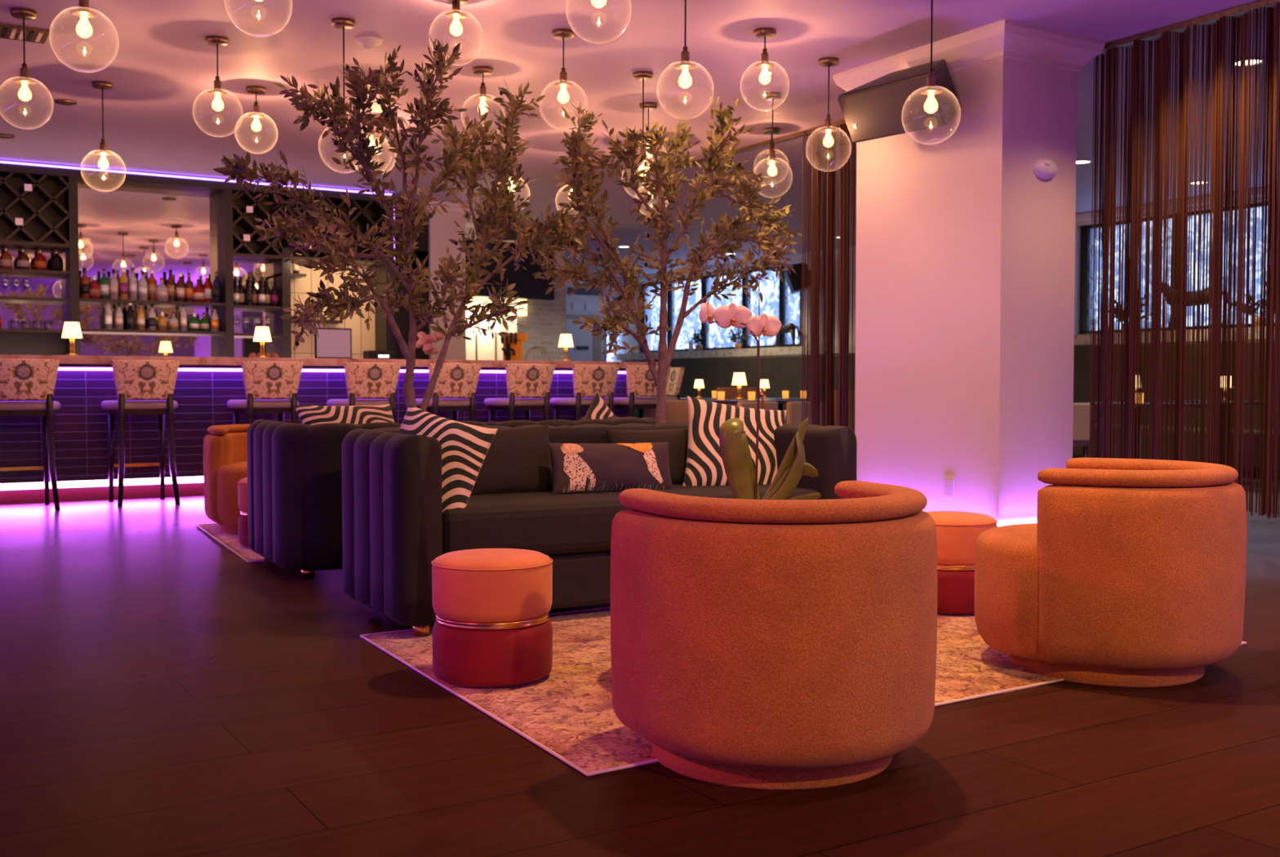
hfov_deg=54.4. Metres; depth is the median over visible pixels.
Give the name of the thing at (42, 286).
mirror
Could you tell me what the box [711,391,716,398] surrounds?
glass
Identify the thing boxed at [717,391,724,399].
glass
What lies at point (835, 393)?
dining chair
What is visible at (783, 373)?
wall
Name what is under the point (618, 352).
window
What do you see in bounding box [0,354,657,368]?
countertop
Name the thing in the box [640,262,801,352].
window
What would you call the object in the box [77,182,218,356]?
mirror
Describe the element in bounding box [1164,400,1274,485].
dining table
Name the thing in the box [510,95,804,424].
tree
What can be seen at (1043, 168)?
bell
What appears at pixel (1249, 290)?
potted plant
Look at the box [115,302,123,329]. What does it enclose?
liquor bottle
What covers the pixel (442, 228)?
wall pillar
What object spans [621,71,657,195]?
globe pendant
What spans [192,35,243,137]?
globe pendant
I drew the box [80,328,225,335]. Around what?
shelf
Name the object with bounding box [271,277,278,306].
wine bottle
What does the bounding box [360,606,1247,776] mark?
area rug
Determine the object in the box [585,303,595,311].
wall panel
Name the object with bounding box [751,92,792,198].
globe pendant
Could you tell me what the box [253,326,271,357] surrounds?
table lamp
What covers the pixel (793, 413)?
dining chair
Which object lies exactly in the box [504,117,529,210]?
globe pendant
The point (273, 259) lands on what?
shelf
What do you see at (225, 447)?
barrel armchair
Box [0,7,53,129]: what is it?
globe pendant
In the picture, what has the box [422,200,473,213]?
trim
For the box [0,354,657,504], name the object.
bar counter
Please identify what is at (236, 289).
wine bottle
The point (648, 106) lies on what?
globe pendant
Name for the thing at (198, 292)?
liquor bottle
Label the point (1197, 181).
recessed light
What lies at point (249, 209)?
wine bottle
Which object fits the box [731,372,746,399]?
table lamp
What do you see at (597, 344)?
trim
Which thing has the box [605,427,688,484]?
velvet pillow
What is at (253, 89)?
globe pendant
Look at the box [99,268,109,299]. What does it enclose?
liquor bottle
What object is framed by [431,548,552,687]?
pouf
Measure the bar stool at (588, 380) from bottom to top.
1.068 m
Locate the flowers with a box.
[415,331,444,355]
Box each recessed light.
[617,245,629,248]
[1075,159,1092,164]
[1188,180,1209,184]
[1235,57,1265,66]
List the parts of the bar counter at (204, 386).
rail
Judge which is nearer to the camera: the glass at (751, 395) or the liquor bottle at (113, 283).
the liquor bottle at (113, 283)
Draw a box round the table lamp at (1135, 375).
[1135,374,1139,392]
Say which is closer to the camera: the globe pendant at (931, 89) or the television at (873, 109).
the globe pendant at (931, 89)
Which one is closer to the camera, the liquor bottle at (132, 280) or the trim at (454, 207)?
the liquor bottle at (132, 280)
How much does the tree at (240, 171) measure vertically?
2.348 m
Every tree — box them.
[213,34,584,411]
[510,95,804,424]
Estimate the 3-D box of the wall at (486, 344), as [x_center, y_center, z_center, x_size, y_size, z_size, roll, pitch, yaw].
[-2.078,-1.070,15.507,1.880,2.822,0.150,-1,2,-32]
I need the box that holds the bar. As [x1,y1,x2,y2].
[0,160,395,358]
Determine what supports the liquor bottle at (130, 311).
on the bar
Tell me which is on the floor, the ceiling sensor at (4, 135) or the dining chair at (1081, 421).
the dining chair at (1081, 421)
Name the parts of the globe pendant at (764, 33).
glass globe, cord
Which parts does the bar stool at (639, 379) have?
leg, seat, seat frame, leg, backrest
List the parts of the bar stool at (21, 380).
seat frame, backrest, seat, leg, leg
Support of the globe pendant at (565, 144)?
hanging from the ceiling
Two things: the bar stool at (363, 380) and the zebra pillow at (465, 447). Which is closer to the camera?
the zebra pillow at (465, 447)
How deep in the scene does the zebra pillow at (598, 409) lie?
6.84 m
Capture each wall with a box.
[0,200,429,359]
[465,227,506,359]
[506,228,564,277]
[506,277,566,360]
[565,278,624,361]
[613,196,1261,361]
[620,339,1279,476]
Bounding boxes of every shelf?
[0,240,69,250]
[0,268,70,276]
[0,296,70,302]
[0,328,62,333]
[79,297,225,307]
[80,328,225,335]
[233,253,385,266]
[233,305,282,311]
[234,333,282,337]
[275,272,306,278]
[291,319,342,324]
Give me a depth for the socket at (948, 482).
7.14 m
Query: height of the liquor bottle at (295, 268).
0.226 m
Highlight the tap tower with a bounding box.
[501,332,527,360]
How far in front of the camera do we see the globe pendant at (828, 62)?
7.42 m
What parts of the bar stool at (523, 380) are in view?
leg, leg, seat, seat frame, leg, backrest, leg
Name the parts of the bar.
post, post, post, tile panel, post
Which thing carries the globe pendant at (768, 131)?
hanging from the ceiling
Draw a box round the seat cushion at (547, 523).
[442,484,822,555]
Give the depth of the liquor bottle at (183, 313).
11.66 m
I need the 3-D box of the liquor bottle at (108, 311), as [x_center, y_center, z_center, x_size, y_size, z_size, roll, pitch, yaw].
[-4.835,-1.032,11.319,0.061,0.266,0.061,-1,2,-32]
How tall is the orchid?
0.920 m
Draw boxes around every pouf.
[237,477,248,546]
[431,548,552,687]
[925,511,997,614]
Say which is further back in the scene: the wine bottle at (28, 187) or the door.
the door
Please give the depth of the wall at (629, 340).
17.72 m
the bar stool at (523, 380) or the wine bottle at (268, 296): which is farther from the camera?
the wine bottle at (268, 296)
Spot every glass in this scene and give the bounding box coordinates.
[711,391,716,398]
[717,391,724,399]
[747,391,755,399]
[782,391,788,398]
[800,391,806,398]
[1135,392,1143,403]
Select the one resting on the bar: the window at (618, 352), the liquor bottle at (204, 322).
the liquor bottle at (204, 322)
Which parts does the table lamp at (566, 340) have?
stem, lamp shade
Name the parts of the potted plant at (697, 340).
pot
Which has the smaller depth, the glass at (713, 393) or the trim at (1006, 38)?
the trim at (1006, 38)
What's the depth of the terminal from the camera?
11.28 m
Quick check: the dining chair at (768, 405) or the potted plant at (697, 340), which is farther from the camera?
the potted plant at (697, 340)
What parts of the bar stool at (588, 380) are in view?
leg, leg, seat, seat frame, backrest, leg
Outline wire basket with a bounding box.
[524,346,551,360]
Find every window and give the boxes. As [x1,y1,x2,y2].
[604,331,622,361]
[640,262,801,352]
[1079,202,1275,334]
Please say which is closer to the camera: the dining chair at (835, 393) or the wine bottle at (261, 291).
the wine bottle at (261, 291)
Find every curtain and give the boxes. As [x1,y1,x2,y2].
[621,120,856,432]
[1088,0,1279,519]
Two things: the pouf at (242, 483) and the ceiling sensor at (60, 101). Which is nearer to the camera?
the pouf at (242, 483)
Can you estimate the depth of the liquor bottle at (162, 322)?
11.55 m
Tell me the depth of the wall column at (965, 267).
7.04 m
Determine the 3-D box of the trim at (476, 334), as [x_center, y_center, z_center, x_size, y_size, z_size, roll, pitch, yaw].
[-1.918,-0.419,15.531,0.275,1.520,0.015,-1,2,-32]
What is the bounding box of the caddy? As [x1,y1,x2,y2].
[248,352,279,357]
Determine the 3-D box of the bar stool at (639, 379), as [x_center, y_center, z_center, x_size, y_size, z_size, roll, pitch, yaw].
[-0.037,-0.051,11.567,0.520,1.068,0.578,-1,2,-32]
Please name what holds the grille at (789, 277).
attached to the loudspeaker at (793, 280)
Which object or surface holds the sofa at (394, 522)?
on the floor
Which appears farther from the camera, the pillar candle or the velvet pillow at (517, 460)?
the pillar candle
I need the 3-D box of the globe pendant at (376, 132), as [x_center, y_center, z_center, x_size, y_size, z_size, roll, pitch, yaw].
[-1.917,-2.058,9.089,0.270,0.400,0.270,-1,2,-32]
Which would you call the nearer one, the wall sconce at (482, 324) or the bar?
the bar
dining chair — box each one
[645,400,688,423]
[716,386,756,406]
[737,401,777,410]
[786,401,822,426]
[834,390,854,429]
[1072,403,1089,457]
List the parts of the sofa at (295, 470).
leg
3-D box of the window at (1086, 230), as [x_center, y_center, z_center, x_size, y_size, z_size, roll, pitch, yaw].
[6.884,-1.593,11.309,0.100,1.240,6.950,-1,2,-32]
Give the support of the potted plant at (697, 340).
on the trim at (1082, 340)
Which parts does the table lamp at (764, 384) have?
stem, lamp shade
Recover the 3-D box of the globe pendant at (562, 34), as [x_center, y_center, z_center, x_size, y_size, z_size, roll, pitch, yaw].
[-0.421,-1.913,6.845,0.270,0.532,0.270,-1,2,-32]
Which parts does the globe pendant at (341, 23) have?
cord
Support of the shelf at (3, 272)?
attached to the bar
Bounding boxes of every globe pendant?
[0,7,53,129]
[48,0,119,72]
[80,80,126,191]
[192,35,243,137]
[224,0,292,37]
[235,84,275,154]
[318,17,362,173]
[361,78,391,171]
[371,117,396,174]
[428,0,483,66]
[460,66,505,115]
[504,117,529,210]
[539,28,587,129]
[555,142,573,210]
[565,0,631,44]
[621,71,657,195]
[634,102,667,173]
[644,140,658,186]
[656,0,714,119]
[740,27,789,111]
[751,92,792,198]
[753,127,789,184]
[805,57,851,171]
[901,0,960,144]
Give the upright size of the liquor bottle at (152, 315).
0.248 m
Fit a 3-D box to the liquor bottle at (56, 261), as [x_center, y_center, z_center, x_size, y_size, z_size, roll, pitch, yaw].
[-5.192,-1.497,11.083,0.101,0.202,0.101,-1,2,-32]
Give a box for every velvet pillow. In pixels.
[470,424,552,495]
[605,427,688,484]
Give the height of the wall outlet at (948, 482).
0.124 m
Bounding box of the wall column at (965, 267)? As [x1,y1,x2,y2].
[854,57,1077,524]
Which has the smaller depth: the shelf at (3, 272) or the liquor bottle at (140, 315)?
the shelf at (3, 272)
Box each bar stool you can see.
[0,359,60,510]
[101,360,180,507]
[226,361,303,424]
[326,362,401,422]
[415,363,481,421]
[484,364,555,422]
[549,364,619,421]
[606,364,671,417]
[634,367,684,417]
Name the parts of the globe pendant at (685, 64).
glass globe, cord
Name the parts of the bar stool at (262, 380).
leg, leg, seat frame, seat, backrest, leg, leg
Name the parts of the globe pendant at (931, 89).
glass globe, cord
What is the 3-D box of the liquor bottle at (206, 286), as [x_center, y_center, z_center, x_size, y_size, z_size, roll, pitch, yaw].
[-4.097,-1.327,11.786,0.077,0.282,0.077,-1,2,-32]
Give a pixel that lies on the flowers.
(428, 348)
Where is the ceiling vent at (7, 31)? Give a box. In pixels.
[0,22,50,44]
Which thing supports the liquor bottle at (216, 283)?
on the bar
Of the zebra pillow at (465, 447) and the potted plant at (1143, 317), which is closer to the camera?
the zebra pillow at (465, 447)
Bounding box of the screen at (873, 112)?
[837,75,944,142]
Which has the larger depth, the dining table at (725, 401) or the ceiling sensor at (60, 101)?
the dining table at (725, 401)
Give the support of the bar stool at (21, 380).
on the floor
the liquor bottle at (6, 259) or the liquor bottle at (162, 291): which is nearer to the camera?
the liquor bottle at (6, 259)
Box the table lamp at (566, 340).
[558,333,573,360]
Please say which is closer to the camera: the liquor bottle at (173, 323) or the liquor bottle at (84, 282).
the liquor bottle at (84, 282)
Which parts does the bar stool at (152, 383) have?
leg, leg, seat frame, seat, backrest, leg, leg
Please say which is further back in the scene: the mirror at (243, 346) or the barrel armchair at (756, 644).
the mirror at (243, 346)
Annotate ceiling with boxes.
[0,0,1279,279]
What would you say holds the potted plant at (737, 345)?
on the trim at (1082, 340)
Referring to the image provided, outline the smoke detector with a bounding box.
[355,35,382,49]
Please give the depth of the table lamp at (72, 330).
9.44 m
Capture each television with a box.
[465,239,554,299]
[837,58,960,142]
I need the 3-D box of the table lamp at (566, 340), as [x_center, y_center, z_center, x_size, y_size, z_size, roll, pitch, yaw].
[-0.698,-0.758,11.711,0.150,0.260,0.150,-1,2,-32]
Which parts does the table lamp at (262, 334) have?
stem, lamp shade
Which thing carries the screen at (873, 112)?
attached to the television at (873, 109)
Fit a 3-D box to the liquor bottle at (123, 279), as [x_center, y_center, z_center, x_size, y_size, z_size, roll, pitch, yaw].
[-4.720,-1.323,11.380,0.069,0.302,0.069,-1,2,-32]
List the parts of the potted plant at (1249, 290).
pot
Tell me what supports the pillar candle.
on the trim at (1082, 340)
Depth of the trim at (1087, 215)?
17.32 m
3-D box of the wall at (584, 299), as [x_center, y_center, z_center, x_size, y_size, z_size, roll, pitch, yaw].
[-2.919,-1.270,21.295,7.050,2.822,0.200,-1,2,-32]
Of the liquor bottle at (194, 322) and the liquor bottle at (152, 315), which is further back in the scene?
the liquor bottle at (194, 322)
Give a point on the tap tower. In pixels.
(512, 348)
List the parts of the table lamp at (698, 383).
lamp shade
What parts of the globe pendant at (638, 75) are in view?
cord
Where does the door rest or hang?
in the wall at (584, 299)
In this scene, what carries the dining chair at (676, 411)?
on the floor
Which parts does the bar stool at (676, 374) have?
seat, backrest, leg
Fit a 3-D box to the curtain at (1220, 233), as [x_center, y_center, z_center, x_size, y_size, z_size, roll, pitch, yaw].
[3.287,-0.844,6.087,0.104,2.609,2.615,-1,2,-32]
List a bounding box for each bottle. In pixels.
[0,246,13,268]
[12,217,22,227]
[17,247,29,269]
[20,183,31,195]
[34,248,46,270]
[50,248,63,271]
[80,267,89,298]
[88,275,100,298]
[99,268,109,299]
[104,302,111,328]
[109,269,118,299]
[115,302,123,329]
[120,266,128,299]
[127,303,133,329]
[128,267,137,300]
[137,303,145,329]
[138,270,147,300]
[147,268,155,300]
[148,304,155,330]
[155,277,168,301]
[157,311,167,330]
[166,269,174,301]
[168,311,178,330]
[176,271,185,302]
[180,305,186,330]
[185,272,193,302]
[189,312,199,331]
[192,279,204,302]
[199,312,208,331]
[203,273,211,302]
[211,306,218,331]
[213,271,220,302]
[233,275,239,305]
[238,276,244,305]
[239,234,249,240]
[240,205,253,215]
[244,276,252,305]
[251,277,257,306]
[257,277,265,306]
[264,277,271,306]
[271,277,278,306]
[293,251,299,273]
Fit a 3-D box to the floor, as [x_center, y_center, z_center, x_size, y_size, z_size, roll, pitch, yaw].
[-0.779,0.620,8.937,16.400,0.100,24.400,-1,2,-32]
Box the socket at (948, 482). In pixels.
[944,479,951,497]
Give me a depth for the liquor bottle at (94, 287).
11.23 m
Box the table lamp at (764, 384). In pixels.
[760,379,769,398]
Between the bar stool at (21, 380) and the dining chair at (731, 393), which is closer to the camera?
the bar stool at (21, 380)
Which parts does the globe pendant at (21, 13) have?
cord, glass globe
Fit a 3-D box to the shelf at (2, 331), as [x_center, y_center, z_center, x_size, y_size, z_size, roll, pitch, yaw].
[-6.227,-0.842,10.485,2.587,0.025,0.285,-1,2,-32]
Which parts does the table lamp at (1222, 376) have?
lamp shade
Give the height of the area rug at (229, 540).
0.008 m
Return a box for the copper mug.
[0,316,2,328]
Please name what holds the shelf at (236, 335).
attached to the bar
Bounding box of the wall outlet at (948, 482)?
[942,476,954,499]
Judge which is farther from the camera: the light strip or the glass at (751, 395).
the glass at (751, 395)
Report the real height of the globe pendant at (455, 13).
0.343 m
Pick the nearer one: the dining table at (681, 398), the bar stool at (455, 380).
the bar stool at (455, 380)
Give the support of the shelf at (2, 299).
attached to the bar
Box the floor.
[0,475,1279,856]
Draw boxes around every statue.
[774,322,799,346]
[1161,284,1231,330]
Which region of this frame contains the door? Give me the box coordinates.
[565,319,593,361]
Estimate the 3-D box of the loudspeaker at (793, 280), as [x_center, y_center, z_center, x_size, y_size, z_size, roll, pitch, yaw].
[2.292,-2.162,17.891,0.410,0.413,0.591,0,2,3]
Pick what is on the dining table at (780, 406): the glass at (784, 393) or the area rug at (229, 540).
the glass at (784, 393)
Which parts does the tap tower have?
spout, spout, spout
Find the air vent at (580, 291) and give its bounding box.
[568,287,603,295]
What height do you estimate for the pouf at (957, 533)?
0.369 m
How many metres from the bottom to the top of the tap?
0.275 m
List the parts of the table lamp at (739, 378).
stem, lamp shade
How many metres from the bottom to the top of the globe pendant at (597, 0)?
0.530 m
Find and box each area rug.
[196,523,266,562]
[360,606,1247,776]
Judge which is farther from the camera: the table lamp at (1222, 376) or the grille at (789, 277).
the grille at (789, 277)
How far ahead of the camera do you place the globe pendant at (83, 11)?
5.24 m
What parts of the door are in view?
handle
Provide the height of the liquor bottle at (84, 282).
0.282 m
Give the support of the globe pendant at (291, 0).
hanging from the ceiling
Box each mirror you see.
[0,247,66,329]
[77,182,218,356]
[233,259,274,357]
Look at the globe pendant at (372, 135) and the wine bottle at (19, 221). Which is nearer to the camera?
the globe pendant at (372, 135)
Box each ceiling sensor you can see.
[0,133,14,138]
[54,98,76,105]
[221,158,237,163]
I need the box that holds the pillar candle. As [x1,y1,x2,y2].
[688,341,693,351]
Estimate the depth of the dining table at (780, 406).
13.01 m
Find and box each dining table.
[680,397,716,399]
[705,399,810,404]
[756,397,822,410]
[1073,402,1210,458]
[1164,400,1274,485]
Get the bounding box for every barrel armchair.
[203,424,250,533]
[609,480,937,790]
[974,457,1246,688]
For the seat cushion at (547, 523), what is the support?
on the sofa at (394, 522)
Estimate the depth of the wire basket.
11.83 m
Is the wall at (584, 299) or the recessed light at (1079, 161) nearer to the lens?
the recessed light at (1079, 161)
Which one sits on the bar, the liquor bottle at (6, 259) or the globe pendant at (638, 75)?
the liquor bottle at (6, 259)
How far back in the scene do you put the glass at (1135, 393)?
9.62 m
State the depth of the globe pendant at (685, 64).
5.84 m
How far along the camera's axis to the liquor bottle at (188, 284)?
11.67 m
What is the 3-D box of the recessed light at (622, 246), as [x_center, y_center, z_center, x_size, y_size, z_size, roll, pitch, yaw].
[-0.225,-2.540,17.388,0.190,0.011,0.190,-1,2,-32]
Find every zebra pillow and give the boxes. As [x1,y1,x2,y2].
[293,404,394,425]
[398,403,497,511]
[583,392,614,419]
[682,395,786,485]
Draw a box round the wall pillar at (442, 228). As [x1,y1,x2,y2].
[428,210,466,359]
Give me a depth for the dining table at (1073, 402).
9.88 m
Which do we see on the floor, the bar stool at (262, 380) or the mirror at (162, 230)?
the bar stool at (262, 380)
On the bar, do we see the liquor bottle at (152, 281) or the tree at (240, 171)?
the liquor bottle at (152, 281)
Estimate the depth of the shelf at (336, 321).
12.42 m
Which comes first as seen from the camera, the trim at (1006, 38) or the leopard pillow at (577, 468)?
the leopard pillow at (577, 468)
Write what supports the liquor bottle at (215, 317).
on the bar
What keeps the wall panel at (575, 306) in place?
attached to the wall at (584, 299)
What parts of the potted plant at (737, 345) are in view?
pot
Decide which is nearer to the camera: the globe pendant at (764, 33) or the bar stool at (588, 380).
the globe pendant at (764, 33)
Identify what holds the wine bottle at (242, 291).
on the bar
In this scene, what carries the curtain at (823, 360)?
hanging from the ceiling
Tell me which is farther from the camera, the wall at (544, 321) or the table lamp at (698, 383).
the wall at (544, 321)
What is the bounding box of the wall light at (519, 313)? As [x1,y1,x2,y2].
[516,299,527,315]
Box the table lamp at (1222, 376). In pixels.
[1220,376,1231,400]
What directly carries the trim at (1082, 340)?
attached to the wall at (629, 340)
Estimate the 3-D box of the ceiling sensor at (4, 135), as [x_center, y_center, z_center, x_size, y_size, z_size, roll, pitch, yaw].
[-4.932,-2.267,9.657,0.140,0.022,0.140,-1,2,-32]
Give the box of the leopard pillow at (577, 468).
[547,442,672,494]
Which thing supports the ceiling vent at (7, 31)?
in the ceiling
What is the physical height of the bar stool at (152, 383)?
1.068 m
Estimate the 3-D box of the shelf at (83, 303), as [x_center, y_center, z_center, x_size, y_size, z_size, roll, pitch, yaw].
[-4.523,-1.163,11.521,1.266,0.025,0.285,-1,2,-32]
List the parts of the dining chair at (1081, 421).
seat, leg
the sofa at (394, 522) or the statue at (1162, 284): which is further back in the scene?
the statue at (1162, 284)
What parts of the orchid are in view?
flower, flower, flower stem, flower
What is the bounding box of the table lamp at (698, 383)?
[693,379,704,398]
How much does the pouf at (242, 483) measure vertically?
0.369 m
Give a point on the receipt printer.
(369, 354)
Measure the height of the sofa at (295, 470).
0.705 m
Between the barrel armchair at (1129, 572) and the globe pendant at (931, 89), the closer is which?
the barrel armchair at (1129, 572)
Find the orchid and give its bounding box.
[698,244,821,499]
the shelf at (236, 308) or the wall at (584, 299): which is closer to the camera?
the shelf at (236, 308)
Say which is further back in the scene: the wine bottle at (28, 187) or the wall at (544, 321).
the wall at (544, 321)
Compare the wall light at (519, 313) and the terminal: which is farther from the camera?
the wall light at (519, 313)
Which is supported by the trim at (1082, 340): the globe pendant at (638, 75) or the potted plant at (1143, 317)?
the potted plant at (1143, 317)
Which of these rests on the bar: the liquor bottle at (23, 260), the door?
the liquor bottle at (23, 260)
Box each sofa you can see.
[247,416,655,577]
[342,422,857,636]
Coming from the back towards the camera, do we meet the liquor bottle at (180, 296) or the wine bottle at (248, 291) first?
the wine bottle at (248, 291)
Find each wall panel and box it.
[572,302,582,310]
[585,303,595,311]
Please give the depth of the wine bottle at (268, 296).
12.07 m
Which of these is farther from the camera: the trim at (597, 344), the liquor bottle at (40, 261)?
the trim at (597, 344)
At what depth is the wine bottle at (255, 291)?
12.00 m
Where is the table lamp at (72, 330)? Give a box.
[61,321,82,355]
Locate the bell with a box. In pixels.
[1032,158,1057,179]
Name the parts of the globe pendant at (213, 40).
cord, glass globe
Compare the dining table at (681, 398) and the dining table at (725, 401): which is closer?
the dining table at (725, 401)
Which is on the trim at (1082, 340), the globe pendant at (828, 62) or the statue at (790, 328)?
the statue at (790, 328)
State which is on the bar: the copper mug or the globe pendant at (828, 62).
the copper mug
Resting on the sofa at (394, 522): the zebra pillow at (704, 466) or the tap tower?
the zebra pillow at (704, 466)
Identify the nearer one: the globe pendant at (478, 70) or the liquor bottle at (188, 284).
the globe pendant at (478, 70)
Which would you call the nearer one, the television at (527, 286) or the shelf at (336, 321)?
the shelf at (336, 321)
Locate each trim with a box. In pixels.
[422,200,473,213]
[475,333,496,359]
[565,314,600,361]
[616,325,1275,360]
[621,185,1277,283]
[832,19,1105,91]
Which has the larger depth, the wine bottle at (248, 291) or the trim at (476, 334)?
the trim at (476, 334)
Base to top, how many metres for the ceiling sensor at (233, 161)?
0.022 m
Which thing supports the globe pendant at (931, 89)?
hanging from the ceiling
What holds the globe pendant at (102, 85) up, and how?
hanging from the ceiling
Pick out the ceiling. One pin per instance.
(164, 60)
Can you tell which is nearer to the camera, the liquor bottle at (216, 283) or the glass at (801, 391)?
the liquor bottle at (216, 283)
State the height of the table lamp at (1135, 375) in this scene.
0.221 m
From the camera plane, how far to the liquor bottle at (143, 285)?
11.44 m
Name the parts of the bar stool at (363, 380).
leg, seat, backrest, leg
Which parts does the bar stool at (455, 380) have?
leg, seat, seat frame, backrest, leg, leg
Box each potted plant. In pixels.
[690,325,706,350]
[726,326,751,348]
[1114,293,1150,331]
[1231,289,1266,326]
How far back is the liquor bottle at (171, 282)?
11.59 m
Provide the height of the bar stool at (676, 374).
1.068 m
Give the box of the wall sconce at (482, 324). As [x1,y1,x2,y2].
[477,319,487,328]
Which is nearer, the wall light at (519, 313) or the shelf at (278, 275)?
the shelf at (278, 275)
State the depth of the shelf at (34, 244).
10.97 m
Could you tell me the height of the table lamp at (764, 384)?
0.203 m
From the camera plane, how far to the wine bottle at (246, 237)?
11.81 m
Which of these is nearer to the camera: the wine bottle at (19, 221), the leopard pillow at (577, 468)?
the leopard pillow at (577, 468)
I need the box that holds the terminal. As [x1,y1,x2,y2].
[314,327,351,358]
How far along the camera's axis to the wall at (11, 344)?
13.00 m
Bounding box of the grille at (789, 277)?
[783,270,794,293]
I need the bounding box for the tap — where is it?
[501,332,517,360]
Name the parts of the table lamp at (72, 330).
lamp shade, stem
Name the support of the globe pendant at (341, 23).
hanging from the ceiling
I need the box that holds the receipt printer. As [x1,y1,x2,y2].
[363,350,395,359]
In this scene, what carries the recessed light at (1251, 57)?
in the ceiling
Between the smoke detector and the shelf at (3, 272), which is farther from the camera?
the shelf at (3, 272)
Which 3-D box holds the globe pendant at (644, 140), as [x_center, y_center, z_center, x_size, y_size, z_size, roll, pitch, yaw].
[0.093,-1.988,9.911,0.270,0.596,0.270,-1,2,-32]
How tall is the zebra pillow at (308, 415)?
0.331 m
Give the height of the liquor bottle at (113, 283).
0.282 m
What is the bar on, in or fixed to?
on the floor
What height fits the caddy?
0.270 m
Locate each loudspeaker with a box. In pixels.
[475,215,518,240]
[783,262,809,293]
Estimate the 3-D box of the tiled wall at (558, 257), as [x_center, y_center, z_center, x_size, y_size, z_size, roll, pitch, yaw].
[-1.403,-2.201,15.830,0.670,0.582,0.640,-1,2,-32]

